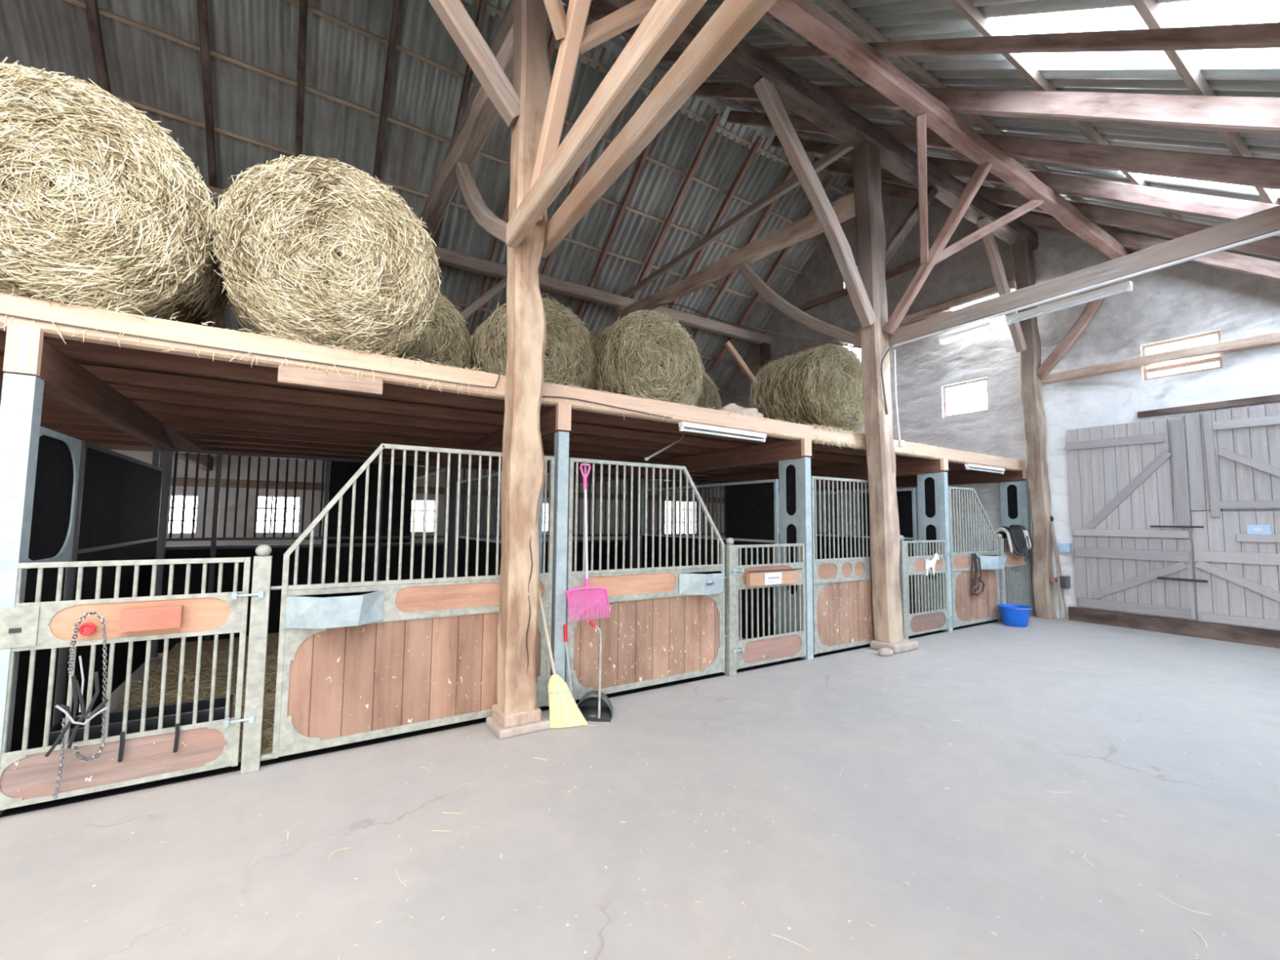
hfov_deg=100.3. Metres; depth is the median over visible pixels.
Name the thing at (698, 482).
screen
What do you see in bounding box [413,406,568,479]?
joist
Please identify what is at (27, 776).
gate
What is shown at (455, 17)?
brace
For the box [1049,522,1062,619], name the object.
handle
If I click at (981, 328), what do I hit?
strip light
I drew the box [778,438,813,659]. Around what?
steel post
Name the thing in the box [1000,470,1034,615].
steel post
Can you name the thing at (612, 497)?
wall plate
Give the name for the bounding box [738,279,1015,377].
wall rail
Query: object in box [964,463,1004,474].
strip light
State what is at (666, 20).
brace
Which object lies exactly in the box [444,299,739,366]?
batten
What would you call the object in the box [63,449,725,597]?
wall
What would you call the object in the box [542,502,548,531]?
window
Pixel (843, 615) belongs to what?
panel
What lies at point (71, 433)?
bearer
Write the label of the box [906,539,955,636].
gate
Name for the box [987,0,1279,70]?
window
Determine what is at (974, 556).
bridle
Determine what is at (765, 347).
timber post
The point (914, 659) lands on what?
scraps
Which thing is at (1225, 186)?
window
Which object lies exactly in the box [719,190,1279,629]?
wall
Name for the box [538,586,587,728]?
broom
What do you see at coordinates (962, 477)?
joist
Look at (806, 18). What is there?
purlin
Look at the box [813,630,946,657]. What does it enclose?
strip
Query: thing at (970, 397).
window
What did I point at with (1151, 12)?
batten
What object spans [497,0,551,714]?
timber post
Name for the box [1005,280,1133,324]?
strip light
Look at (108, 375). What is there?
bearer
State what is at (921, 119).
strut
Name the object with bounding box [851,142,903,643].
timber post
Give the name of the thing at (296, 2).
batten
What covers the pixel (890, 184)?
ceiling
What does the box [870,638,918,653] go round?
footing
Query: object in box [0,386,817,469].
bearer
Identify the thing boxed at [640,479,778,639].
wall
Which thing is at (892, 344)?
cable
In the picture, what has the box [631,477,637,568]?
post
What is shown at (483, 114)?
tie beam
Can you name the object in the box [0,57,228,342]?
hay bale
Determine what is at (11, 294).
straw wisps
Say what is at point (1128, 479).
door
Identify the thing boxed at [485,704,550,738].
footing
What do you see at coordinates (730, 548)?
gate post
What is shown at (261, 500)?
window
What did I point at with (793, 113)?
batten
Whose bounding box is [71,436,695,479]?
bearer
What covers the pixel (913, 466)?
joist
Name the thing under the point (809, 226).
tie beam
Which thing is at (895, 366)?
cable
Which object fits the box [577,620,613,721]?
dustpan
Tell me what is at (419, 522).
window
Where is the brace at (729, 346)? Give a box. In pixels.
[724,340,758,388]
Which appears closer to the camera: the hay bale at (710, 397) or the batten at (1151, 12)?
the batten at (1151, 12)
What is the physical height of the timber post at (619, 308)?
3.700 m
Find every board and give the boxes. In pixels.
[277,364,382,395]
[1050,577,1057,582]
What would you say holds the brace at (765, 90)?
attached to the timber post at (884, 526)
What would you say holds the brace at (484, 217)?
attached to the timber post at (523, 463)
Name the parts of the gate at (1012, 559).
plate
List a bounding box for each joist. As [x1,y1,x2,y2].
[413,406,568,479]
[663,457,944,491]
[777,469,1025,493]
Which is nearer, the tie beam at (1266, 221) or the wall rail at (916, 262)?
the tie beam at (1266, 221)
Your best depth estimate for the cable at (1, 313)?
3.46 m
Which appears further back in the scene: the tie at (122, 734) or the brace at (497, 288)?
the brace at (497, 288)
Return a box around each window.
[167,494,198,533]
[256,496,300,533]
[410,499,435,532]
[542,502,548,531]
[665,501,696,533]
[942,377,988,417]
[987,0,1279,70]
[1118,171,1279,195]
[1142,330,1222,380]
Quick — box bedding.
[110,632,279,762]
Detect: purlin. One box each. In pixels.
[206,185,771,345]
[600,0,1038,250]
[766,0,1133,259]
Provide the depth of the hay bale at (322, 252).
3.74 m
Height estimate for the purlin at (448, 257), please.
0.282 m
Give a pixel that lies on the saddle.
(1019, 538)
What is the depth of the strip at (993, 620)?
8.32 m
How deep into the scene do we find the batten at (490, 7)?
10.37 m
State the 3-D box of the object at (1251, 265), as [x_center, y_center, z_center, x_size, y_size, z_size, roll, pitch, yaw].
[7.619,-3.467,7.908,0.114,7.722,10.325,3,-5,-32]
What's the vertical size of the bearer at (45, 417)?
0.206 m
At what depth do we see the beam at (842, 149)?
9.25 m
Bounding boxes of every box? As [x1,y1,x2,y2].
[897,440,904,447]
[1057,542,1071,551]
[1059,575,1071,588]
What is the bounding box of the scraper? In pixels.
[563,624,581,711]
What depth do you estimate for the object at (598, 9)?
7.01 m
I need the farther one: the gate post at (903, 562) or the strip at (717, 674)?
the gate post at (903, 562)
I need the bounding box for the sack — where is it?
[720,403,763,417]
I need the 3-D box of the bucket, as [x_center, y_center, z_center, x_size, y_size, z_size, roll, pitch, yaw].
[5.853,2.115,8.336,0.444,0.296,0.456,3,-5,-32]
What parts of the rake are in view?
handle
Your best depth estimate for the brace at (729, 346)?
14.31 m
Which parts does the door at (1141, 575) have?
rail, rail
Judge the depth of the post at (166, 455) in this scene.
6.12 m
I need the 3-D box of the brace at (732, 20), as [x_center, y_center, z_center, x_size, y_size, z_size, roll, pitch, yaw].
[1.014,-2.304,1.696,0.100,0.392,6.906,3,-5,-32]
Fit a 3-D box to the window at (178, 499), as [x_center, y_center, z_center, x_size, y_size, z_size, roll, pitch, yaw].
[-7.647,0.565,8.809,0.586,0.656,0.050,3,-5,-32]
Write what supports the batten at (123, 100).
attached to the ceiling at (144, 67)
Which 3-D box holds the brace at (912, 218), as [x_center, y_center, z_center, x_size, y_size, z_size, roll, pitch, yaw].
[3.717,-3.531,7.468,1.563,1.688,0.123,3,-5,-32]
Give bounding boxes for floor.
[0,329,951,480]
[0,614,1279,959]
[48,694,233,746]
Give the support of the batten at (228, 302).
attached to the ceiling at (144, 67)
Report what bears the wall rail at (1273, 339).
attached to the wall at (1186, 299)
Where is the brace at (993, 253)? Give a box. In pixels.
[976,217,1026,352]
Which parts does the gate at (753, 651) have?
plate, kick plate, box rod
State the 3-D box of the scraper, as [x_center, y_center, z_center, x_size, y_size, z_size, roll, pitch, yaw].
[-0.574,1.578,4.498,0.119,0.701,0.145,3,-5,-32]
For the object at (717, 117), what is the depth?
11.30 m
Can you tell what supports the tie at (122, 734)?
attached to the gate at (27, 776)
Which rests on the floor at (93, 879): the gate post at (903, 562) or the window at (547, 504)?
the gate post at (903, 562)
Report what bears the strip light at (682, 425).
attached to the beam at (17, 305)
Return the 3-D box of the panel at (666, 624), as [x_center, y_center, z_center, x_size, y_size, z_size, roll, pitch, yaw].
[0.199,0.883,5.017,1.825,2.088,0.253,3,-5,-32]
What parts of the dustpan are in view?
handle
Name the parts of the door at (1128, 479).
rail, rail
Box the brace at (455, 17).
[428,0,519,128]
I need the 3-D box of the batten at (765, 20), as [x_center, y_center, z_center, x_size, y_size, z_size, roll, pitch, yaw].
[0.252,-5.043,5.083,16.400,0.090,0.092,3,-5,-32]
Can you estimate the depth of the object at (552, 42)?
10.76 m
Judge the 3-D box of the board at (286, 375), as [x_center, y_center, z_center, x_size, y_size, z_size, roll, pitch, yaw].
[-2.180,-0.704,3.790,0.640,0.112,0.040,3,-5,-32]
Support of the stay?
hanging from the floor at (110, 446)
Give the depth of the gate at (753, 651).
5.87 m
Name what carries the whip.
on the floor at (93, 879)
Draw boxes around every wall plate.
[170,476,215,487]
[220,479,324,490]
[412,486,444,494]
[595,493,626,499]
[702,497,724,502]
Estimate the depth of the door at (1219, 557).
7.28 m
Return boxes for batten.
[0,58,771,305]
[62,0,801,274]
[226,301,722,392]
[284,0,825,237]
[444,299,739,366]
[471,0,848,195]
[561,0,888,184]
[674,42,884,168]
[758,13,1047,216]
[821,0,1119,230]
[946,0,1184,221]
[1129,0,1279,204]
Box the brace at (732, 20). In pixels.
[541,0,777,257]
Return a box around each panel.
[260,443,555,760]
[564,457,727,700]
[810,475,874,654]
[947,486,1006,627]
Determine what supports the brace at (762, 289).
attached to the timber post at (884, 526)
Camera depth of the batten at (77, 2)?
8.29 m
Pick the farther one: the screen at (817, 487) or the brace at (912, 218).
the screen at (817, 487)
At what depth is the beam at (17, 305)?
3.91 m
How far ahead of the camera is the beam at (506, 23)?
5.94 m
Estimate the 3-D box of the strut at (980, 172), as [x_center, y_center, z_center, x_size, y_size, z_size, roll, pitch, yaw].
[3.586,-2.770,6.505,1.227,1.806,0.126,-3,-6,43]
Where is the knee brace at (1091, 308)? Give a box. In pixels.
[1036,261,1111,377]
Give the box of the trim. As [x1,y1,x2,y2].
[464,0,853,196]
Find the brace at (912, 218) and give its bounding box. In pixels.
[884,186,937,266]
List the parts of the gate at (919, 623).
plate, kick plate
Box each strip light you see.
[678,422,766,442]
[938,321,992,345]
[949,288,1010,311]
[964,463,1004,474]
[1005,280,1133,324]
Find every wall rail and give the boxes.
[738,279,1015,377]
[797,233,994,311]
[1041,332,1279,384]
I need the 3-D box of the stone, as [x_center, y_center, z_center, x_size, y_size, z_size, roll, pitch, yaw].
[2.948,2.071,6.417,0.220,0.110,0.152,3,-5,-32]
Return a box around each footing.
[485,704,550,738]
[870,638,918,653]
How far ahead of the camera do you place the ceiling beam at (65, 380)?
4.01 m
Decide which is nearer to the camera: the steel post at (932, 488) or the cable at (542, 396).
the cable at (542, 396)
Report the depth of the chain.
2.92 m
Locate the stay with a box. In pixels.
[644,434,684,461]
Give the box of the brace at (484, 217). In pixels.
[455,161,506,244]
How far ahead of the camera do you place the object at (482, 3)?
8.69 m
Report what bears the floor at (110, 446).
on the beam at (17, 305)
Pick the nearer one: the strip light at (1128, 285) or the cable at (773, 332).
the strip light at (1128, 285)
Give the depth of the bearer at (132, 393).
5.64 m
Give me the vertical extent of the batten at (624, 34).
0.090 m
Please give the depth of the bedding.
4.77 m
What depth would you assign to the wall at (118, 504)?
4.44 m
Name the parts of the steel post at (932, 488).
plate, post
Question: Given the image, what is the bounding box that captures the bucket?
[997,604,1032,626]
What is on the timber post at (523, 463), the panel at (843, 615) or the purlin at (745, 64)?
the purlin at (745, 64)
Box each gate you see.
[0,556,264,810]
[731,543,806,669]
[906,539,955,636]
[1003,537,1031,613]
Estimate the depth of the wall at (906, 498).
9.02 m
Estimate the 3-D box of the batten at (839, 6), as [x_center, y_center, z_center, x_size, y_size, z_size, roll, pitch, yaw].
[0.767,-4.383,4.214,16.400,0.090,0.092,3,-5,-32]
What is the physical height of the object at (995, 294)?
0.088 m
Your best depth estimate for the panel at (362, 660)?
3.85 m
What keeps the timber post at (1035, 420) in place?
on the floor at (93, 879)
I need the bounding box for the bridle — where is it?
[970,552,985,596]
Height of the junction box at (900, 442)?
0.080 m
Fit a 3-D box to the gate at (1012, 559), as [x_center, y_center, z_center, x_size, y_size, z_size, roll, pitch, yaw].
[6.349,1.631,9.025,0.930,1.290,0.036,3,-5,-32]
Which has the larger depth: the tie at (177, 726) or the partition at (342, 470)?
the partition at (342, 470)
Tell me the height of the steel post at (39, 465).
2.633 m
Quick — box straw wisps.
[0,284,1003,466]
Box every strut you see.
[528,0,591,220]
[543,0,566,40]
[579,0,657,54]
[882,162,991,335]
[915,112,928,263]
[934,199,1044,264]
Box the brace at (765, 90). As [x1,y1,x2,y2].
[752,76,876,327]
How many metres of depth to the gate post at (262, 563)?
3.39 m
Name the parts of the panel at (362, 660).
corner plate, board panel, plate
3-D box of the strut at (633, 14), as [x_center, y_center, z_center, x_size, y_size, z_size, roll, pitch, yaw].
[0.078,-3.503,3.938,1.136,0.809,0.094,1,-4,-5]
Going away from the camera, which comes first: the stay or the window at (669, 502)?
the stay
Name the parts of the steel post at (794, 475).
plate, post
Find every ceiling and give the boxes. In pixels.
[0,0,850,394]
[561,0,1199,44]
[665,19,1017,71]
[706,68,1279,159]
[796,130,1124,176]
[798,134,1279,237]
[885,182,1279,261]
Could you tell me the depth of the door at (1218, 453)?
7.35 m
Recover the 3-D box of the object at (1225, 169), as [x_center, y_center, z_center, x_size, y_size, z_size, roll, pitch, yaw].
[4.477,-3.641,5.911,0.115,7.728,10.323,3,-5,-32]
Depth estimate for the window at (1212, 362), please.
7.94 m
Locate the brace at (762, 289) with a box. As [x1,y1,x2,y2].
[737,262,860,347]
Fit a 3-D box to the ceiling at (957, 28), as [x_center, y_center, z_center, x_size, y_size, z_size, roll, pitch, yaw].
[1.648,-5.557,6.964,0.892,4.058,5.451,3,-5,-32]
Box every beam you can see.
[0,292,1026,471]
[9,340,213,471]
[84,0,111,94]
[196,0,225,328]
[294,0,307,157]
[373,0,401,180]
[419,0,514,220]
[422,23,513,239]
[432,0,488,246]
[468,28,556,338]
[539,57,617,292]
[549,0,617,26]
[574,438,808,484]
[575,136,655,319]
[620,192,855,319]
[622,142,853,297]
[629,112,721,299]
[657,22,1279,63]
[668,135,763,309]
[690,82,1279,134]
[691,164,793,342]
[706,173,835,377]
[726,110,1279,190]
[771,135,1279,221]
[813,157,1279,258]
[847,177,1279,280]
[888,204,1279,348]
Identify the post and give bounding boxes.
[0,323,81,814]
[150,449,173,657]
[240,544,272,773]
[446,466,457,577]
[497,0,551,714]
[548,403,571,706]
[615,305,626,322]
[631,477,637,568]
[724,537,737,676]
[760,342,769,375]
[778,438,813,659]
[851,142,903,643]
[898,535,908,639]
[916,458,952,631]
[995,533,1006,621]
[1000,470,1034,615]
[1012,238,1056,619]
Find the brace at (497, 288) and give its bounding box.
[459,277,506,319]
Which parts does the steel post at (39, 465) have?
plate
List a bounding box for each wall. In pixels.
[53,440,163,725]
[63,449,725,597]
[453,472,543,577]
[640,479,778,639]
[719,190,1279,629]
[777,488,918,613]
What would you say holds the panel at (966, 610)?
attached to the gate post at (1000, 540)
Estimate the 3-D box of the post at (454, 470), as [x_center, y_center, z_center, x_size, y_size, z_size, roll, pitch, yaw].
[-2.763,0.973,7.845,0.100,2.360,0.060,3,-5,-32]
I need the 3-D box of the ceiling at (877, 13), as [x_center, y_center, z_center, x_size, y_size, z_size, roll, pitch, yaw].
[0.868,-3.867,3.189,4.336,7.996,10.772,3,-5,-32]
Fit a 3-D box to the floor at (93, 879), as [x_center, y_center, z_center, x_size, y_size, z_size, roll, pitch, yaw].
[-1.121,1.799,1.420,22.800,0.200,25.400,3,-5,-32]
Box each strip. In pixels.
[0,706,549,817]
[574,657,804,704]
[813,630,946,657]
[952,619,999,630]
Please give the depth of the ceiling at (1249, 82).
4.98 m
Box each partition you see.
[151,447,447,653]
[458,466,631,604]
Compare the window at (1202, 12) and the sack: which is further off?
the sack
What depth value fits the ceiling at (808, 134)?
6.90 m
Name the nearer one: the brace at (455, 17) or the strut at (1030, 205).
the brace at (455, 17)
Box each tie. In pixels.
[117,731,124,762]
[173,723,179,752]
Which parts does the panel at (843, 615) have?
plate, corner plate, board panel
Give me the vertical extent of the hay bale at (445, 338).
1.519 m
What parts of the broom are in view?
handle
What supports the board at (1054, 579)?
attached to the timber post at (1035, 420)
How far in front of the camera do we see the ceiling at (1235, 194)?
6.76 m
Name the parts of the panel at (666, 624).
corner plate, board panel, plate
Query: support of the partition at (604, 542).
on the floor at (93, 879)
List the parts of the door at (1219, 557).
rail, rail, rail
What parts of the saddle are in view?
seat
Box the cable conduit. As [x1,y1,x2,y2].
[888,230,1279,347]
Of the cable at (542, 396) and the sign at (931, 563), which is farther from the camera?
the sign at (931, 563)
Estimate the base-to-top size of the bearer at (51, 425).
0.207 m
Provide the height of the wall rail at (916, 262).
0.176 m
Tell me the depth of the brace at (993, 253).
8.82 m
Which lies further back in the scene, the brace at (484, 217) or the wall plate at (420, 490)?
the wall plate at (420, 490)
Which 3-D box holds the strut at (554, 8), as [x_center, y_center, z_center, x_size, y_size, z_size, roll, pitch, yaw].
[-0.702,-3.545,3.440,0.092,0.801,0.931,-1,-5,22]
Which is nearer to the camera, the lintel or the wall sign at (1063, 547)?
the lintel
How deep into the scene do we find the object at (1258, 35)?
3.58 m
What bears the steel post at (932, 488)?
on the floor at (93, 879)
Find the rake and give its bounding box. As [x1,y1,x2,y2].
[564,463,609,622]
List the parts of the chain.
chain, chain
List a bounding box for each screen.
[636,476,736,568]
[777,484,837,534]
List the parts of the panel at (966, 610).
plate, corner plate, board panel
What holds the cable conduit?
attached to the tie beam at (1266, 221)
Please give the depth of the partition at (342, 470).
6.98 m
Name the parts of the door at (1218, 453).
rail, rail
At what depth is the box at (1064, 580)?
8.84 m
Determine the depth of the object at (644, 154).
11.22 m
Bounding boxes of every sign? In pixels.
[924,552,938,575]
[1246,524,1271,534]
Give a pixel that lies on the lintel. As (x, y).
(1270, 398)
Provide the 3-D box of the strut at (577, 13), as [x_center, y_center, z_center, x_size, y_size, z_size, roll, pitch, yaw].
[-0.540,-2.999,3.883,0.127,1.805,1.193,3,-5,-34]
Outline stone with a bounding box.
[877,647,893,656]
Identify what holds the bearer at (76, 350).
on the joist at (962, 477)
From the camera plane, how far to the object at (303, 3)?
7.92 m
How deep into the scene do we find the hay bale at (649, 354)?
6.59 m
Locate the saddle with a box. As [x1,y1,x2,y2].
[992,524,1032,561]
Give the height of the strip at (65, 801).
0.006 m
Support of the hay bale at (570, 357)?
on the floor at (110, 446)
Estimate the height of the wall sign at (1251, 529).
0.130 m
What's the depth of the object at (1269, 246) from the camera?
7.25 m
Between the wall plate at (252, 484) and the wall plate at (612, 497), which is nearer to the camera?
the wall plate at (252, 484)
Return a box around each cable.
[0,312,501,388]
[542,395,671,418]
[646,302,860,348]
[880,342,893,414]
[893,350,900,439]
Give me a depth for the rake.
4.63 m
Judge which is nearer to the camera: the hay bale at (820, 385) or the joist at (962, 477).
the hay bale at (820, 385)
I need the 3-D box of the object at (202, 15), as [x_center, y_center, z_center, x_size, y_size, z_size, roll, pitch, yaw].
[-6.966,-4.535,8.741,0.096,5.600,6.764,3,-5,-32]
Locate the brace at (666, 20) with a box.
[506,0,706,248]
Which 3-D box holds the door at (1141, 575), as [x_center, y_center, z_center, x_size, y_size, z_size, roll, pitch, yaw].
[7.561,1.456,8.146,0.111,1.140,1.537,3,-5,-32]
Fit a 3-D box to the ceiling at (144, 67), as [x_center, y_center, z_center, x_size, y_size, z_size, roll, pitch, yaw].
[-3.585,-4.257,11.331,16.701,6.015,7.314,3,-5,-32]
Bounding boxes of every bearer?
[0,330,981,469]
[0,353,949,471]
[0,371,909,475]
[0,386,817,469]
[0,400,778,472]
[40,413,822,481]
[40,421,733,477]
[51,429,712,479]
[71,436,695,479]
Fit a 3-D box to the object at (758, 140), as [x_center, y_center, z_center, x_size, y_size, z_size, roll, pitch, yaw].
[0.655,-4.112,13.585,0.102,5.598,6.763,3,-5,-32]
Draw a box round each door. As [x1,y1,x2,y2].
[1066,417,1204,537]
[1073,536,1208,619]
[1185,403,1279,516]
[1191,511,1279,631]
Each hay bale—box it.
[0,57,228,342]
[206,154,442,358]
[403,290,475,369]
[466,293,599,390]
[591,307,704,406]
[694,368,722,409]
[748,341,864,432]
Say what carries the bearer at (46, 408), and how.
on the joist at (962, 477)
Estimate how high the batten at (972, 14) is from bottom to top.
0.090 m
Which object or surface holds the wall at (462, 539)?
on the floor at (93, 879)
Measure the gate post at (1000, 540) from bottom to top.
1.415 m
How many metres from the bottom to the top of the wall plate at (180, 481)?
0.141 m
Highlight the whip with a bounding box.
[1050,515,1067,618]
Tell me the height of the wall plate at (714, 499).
0.143 m
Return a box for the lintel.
[1137,394,1279,417]
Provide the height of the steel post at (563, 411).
2.601 m
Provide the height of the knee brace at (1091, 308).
1.684 m
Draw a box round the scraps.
[160,658,1279,959]
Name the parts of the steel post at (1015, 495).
plate, post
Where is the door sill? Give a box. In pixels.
[1067,606,1279,648]
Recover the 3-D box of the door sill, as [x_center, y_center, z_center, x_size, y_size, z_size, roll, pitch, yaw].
[7.941,2.122,7.578,0.088,0.215,3.050,3,-5,-32]
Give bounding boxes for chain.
[44,611,108,799]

